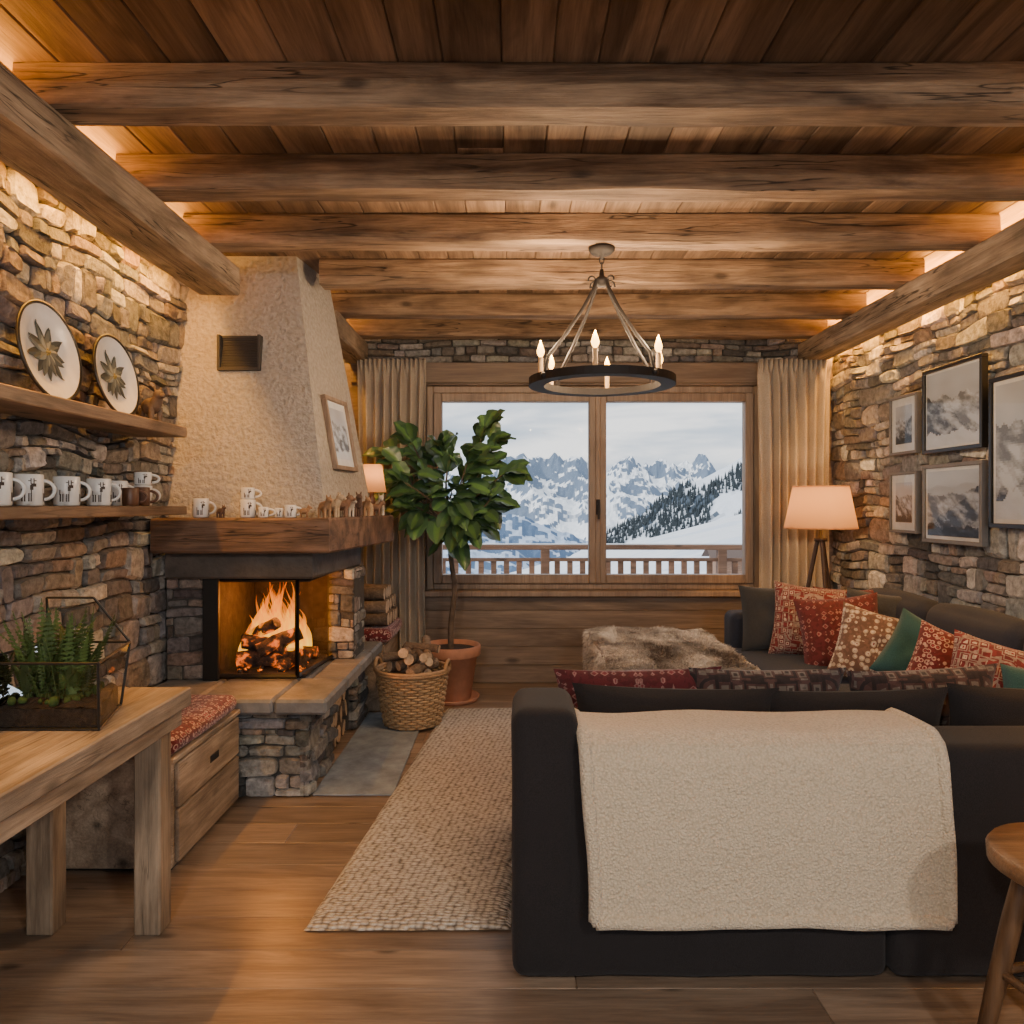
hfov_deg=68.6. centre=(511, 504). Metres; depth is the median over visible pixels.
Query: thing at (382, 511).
animal figurine
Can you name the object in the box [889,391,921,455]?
photo
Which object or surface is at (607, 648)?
fur throw
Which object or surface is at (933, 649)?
throw pillow
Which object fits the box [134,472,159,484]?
coffee mug
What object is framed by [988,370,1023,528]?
photo
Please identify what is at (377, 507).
animal figurine
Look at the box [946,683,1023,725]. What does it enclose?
throw pillow
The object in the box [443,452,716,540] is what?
mountain range
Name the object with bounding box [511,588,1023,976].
sectional sofa
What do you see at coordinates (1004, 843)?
wooden stool
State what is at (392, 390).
curtain
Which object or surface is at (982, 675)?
throw pillow
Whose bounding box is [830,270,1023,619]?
wall
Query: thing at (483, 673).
baseboard
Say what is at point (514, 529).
mountain ridge
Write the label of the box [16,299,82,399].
decorative plate
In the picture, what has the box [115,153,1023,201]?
ceiling beam
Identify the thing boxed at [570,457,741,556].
forested hillside
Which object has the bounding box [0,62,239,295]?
support beam
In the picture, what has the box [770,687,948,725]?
throw pillow
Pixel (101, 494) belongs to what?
coffee mug
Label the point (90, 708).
glass terrarium
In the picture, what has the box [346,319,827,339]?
ceiling beam
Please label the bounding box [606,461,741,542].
conifer forest
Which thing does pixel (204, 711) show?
bench cushion
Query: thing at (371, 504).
animal figurine
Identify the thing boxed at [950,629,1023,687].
throw pillow
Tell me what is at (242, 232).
ceiling beam
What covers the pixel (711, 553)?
hut
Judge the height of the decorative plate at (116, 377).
0.322 m
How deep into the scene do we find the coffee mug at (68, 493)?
2.53 m
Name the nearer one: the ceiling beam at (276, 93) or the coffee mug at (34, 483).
the ceiling beam at (276, 93)
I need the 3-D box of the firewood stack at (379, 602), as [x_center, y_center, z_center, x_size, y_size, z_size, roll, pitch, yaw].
[-1.035,0.639,4.868,0.541,0.237,0.465,0,0,0]
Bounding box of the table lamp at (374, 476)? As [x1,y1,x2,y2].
[363,464,385,514]
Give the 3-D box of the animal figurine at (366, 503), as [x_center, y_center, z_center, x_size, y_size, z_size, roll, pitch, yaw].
[-0.785,0.004,4.006,0.125,0.110,0.050,0,0,42]
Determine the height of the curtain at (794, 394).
2.275 m
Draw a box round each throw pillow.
[554,666,721,708]
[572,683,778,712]
[688,667,845,690]
[738,585,804,650]
[768,580,846,654]
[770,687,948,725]
[793,592,877,665]
[812,586,873,592]
[827,601,898,676]
[846,663,997,725]
[847,587,901,617]
[869,608,933,670]
[906,620,953,669]
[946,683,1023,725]
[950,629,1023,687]
[1000,663,1023,688]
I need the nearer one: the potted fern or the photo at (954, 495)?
the potted fern
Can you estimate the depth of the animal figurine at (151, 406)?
3.14 m
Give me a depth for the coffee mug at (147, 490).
3.03 m
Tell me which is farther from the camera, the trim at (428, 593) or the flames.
the trim at (428, 593)
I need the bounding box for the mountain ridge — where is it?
[443,514,587,573]
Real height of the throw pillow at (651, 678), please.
0.320 m
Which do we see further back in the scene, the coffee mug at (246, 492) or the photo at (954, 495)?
the photo at (954, 495)
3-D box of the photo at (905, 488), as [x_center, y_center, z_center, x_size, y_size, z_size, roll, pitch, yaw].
[2.252,-0.015,4.300,0.033,0.350,0.300,0,0,0]
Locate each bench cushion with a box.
[171,695,236,754]
[364,617,401,641]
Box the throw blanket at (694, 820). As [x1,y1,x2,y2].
[575,707,957,930]
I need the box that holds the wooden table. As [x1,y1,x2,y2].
[0,687,190,935]
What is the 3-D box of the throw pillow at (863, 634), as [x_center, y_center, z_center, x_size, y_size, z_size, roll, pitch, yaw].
[1.740,0.685,3.580,0.434,0.418,0.210,0,0,30]
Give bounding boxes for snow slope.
[509,514,741,573]
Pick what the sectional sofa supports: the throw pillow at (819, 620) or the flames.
the throw pillow at (819, 620)
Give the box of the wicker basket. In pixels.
[373,656,450,730]
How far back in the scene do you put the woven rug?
2.75 m
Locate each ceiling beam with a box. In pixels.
[12,61,1023,127]
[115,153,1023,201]
[183,213,1000,252]
[319,259,924,290]
[331,293,866,319]
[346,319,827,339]
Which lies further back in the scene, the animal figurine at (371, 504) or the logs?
the animal figurine at (371, 504)
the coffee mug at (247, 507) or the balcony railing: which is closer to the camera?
the coffee mug at (247, 507)
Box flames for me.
[238,611,311,650]
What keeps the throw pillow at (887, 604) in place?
on the sectional sofa
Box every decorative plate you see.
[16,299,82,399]
[92,334,139,414]
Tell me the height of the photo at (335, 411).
0.388 m
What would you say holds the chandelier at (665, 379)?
hanging from the ceiling
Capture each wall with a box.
[0,161,189,892]
[343,339,834,664]
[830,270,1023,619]
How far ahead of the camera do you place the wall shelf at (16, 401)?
2.53 m
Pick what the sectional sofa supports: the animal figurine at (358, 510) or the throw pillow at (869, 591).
the throw pillow at (869, 591)
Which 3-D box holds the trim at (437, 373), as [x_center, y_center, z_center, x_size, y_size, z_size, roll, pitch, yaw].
[0.550,-0.935,5.438,3.400,0.160,0.205,0,0,0]
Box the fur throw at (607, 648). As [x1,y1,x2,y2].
[582,625,759,669]
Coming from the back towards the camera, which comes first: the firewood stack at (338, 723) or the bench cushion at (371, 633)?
the bench cushion at (371, 633)
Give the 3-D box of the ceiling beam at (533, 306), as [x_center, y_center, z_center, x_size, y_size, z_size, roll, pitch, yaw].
[0.470,-1.212,4.585,3.340,0.135,0.132,0,0,0]
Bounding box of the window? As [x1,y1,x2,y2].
[427,386,758,589]
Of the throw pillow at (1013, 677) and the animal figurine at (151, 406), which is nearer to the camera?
the throw pillow at (1013, 677)
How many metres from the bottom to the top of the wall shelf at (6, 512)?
0.038 m
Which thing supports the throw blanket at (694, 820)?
on the sectional sofa
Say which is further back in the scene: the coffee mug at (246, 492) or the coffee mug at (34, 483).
the coffee mug at (246, 492)
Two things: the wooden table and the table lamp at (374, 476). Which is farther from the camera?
the table lamp at (374, 476)
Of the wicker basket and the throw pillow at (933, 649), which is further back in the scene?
the wicker basket
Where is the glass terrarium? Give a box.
[0,596,130,730]
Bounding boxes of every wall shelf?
[0,383,186,436]
[0,506,186,519]
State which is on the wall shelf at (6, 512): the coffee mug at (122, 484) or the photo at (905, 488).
the coffee mug at (122, 484)
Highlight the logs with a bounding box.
[236,617,318,672]
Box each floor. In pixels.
[0,683,1023,1023]
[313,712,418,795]
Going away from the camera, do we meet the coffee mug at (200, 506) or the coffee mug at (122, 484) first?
the coffee mug at (122, 484)
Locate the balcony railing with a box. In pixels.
[443,543,741,573]
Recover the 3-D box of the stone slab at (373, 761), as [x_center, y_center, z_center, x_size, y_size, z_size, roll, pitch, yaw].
[-0.695,1.264,3.915,0.350,0.009,1.290,0,0,0]
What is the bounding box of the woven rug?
[304,708,511,930]
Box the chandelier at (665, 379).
[529,243,675,396]
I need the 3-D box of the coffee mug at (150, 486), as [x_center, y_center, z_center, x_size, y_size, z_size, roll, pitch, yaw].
[-1.538,-0.040,3.151,0.097,0.085,0.076,0,0,0]
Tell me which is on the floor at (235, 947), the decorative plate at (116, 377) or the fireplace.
the fireplace
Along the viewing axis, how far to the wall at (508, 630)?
5.37 m
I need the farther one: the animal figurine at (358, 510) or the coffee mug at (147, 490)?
the animal figurine at (358, 510)
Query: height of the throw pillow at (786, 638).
0.444 m
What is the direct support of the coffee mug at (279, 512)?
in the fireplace
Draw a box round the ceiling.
[0,0,1023,326]
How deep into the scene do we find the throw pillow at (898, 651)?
3.44 m
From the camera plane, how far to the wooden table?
2.21 m
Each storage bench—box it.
[66,709,239,869]
[365,633,397,711]
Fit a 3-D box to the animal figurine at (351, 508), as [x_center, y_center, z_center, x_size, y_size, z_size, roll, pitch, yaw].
[-0.825,0.008,3.796,0.117,0.102,0.044,0,0,36]
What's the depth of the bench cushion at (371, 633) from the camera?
4.63 m
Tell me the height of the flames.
0.416 m
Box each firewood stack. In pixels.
[331,691,346,747]
[364,583,397,625]
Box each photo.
[320,394,357,471]
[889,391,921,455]
[889,471,921,533]
[922,353,987,454]
[922,460,987,546]
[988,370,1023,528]
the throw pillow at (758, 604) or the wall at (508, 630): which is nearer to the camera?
the throw pillow at (758, 604)
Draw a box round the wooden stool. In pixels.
[977,822,1023,1023]
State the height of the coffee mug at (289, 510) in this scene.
0.060 m
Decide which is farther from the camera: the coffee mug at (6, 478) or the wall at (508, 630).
the wall at (508, 630)
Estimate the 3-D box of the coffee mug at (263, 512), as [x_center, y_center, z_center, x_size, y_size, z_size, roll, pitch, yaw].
[-1.151,0.034,3.511,0.049,0.050,0.078,0,0,36]
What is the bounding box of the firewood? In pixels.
[381,635,439,679]
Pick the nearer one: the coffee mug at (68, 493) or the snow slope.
the coffee mug at (68, 493)
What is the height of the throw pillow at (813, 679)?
0.313 m
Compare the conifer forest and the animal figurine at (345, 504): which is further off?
the conifer forest
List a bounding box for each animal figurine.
[139,386,164,420]
[216,504,225,517]
[297,504,312,517]
[318,495,332,517]
[325,492,346,516]
[333,493,355,516]
[342,497,356,516]
[351,492,362,515]
[362,495,370,515]
[366,503,373,515]
[373,499,385,514]
[375,494,384,514]
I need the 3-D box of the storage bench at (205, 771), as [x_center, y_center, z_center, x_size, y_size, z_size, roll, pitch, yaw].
[-1.384,1.067,2.868,0.472,0.404,0.625,0,0,0]
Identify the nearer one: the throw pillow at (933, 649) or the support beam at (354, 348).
the throw pillow at (933, 649)
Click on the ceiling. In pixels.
(103, 31)
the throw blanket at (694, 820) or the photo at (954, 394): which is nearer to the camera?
the throw blanket at (694, 820)
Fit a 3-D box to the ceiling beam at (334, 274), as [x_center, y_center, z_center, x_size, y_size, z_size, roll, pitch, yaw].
[0.570,-1.212,3.951,3.140,0.135,0.134,0,0,0]
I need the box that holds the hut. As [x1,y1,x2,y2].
[702,550,741,573]
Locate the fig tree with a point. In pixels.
(476, 508)
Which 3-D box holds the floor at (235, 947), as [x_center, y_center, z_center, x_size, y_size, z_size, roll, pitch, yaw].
[0.315,1.330,1.975,4.230,0.120,7.150,0,0,0]
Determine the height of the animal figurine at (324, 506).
0.107 m
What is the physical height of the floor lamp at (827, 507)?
1.392 m
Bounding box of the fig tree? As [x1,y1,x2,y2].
[362,409,532,705]
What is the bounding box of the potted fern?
[0,598,115,698]
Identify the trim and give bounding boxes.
[351,362,757,386]
[425,589,739,596]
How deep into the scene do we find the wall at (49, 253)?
2.92 m
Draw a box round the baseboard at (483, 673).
[473,665,584,682]
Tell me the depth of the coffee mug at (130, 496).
2.91 m
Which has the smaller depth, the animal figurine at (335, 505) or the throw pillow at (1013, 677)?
the throw pillow at (1013, 677)
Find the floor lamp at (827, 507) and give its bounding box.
[784,485,858,588]
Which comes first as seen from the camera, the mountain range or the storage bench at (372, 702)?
the storage bench at (372, 702)
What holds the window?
in the wall at (508, 630)
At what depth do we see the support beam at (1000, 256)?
3.71 m
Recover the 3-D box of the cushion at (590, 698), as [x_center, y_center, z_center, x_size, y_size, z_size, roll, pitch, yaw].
[0.500,0.708,2.329,0.648,0.324,0.178,0,0,0]
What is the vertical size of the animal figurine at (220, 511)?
0.062 m
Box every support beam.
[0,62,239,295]
[334,310,367,362]
[798,218,1023,360]
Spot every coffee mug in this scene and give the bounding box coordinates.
[0,472,25,505]
[13,474,56,505]
[52,476,91,505]
[86,478,121,505]
[111,480,133,505]
[122,488,147,505]
[133,485,160,505]
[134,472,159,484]
[134,487,158,505]
[192,498,216,517]
[239,499,262,517]
[240,487,261,498]
[258,507,274,517]
[274,508,283,517]
[284,505,301,517]
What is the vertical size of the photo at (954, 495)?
0.415 m
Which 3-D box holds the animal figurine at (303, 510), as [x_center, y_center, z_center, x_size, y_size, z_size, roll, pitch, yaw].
[-0.966,0.028,3.501,0.071,0.062,0.026,0,0,-8]
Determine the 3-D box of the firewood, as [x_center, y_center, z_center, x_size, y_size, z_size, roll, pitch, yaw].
[-0.567,0.884,4.303,0.343,0.218,0.284,0,0,-36]
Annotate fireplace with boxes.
[150,256,393,796]
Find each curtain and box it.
[357,358,425,650]
[757,358,831,587]

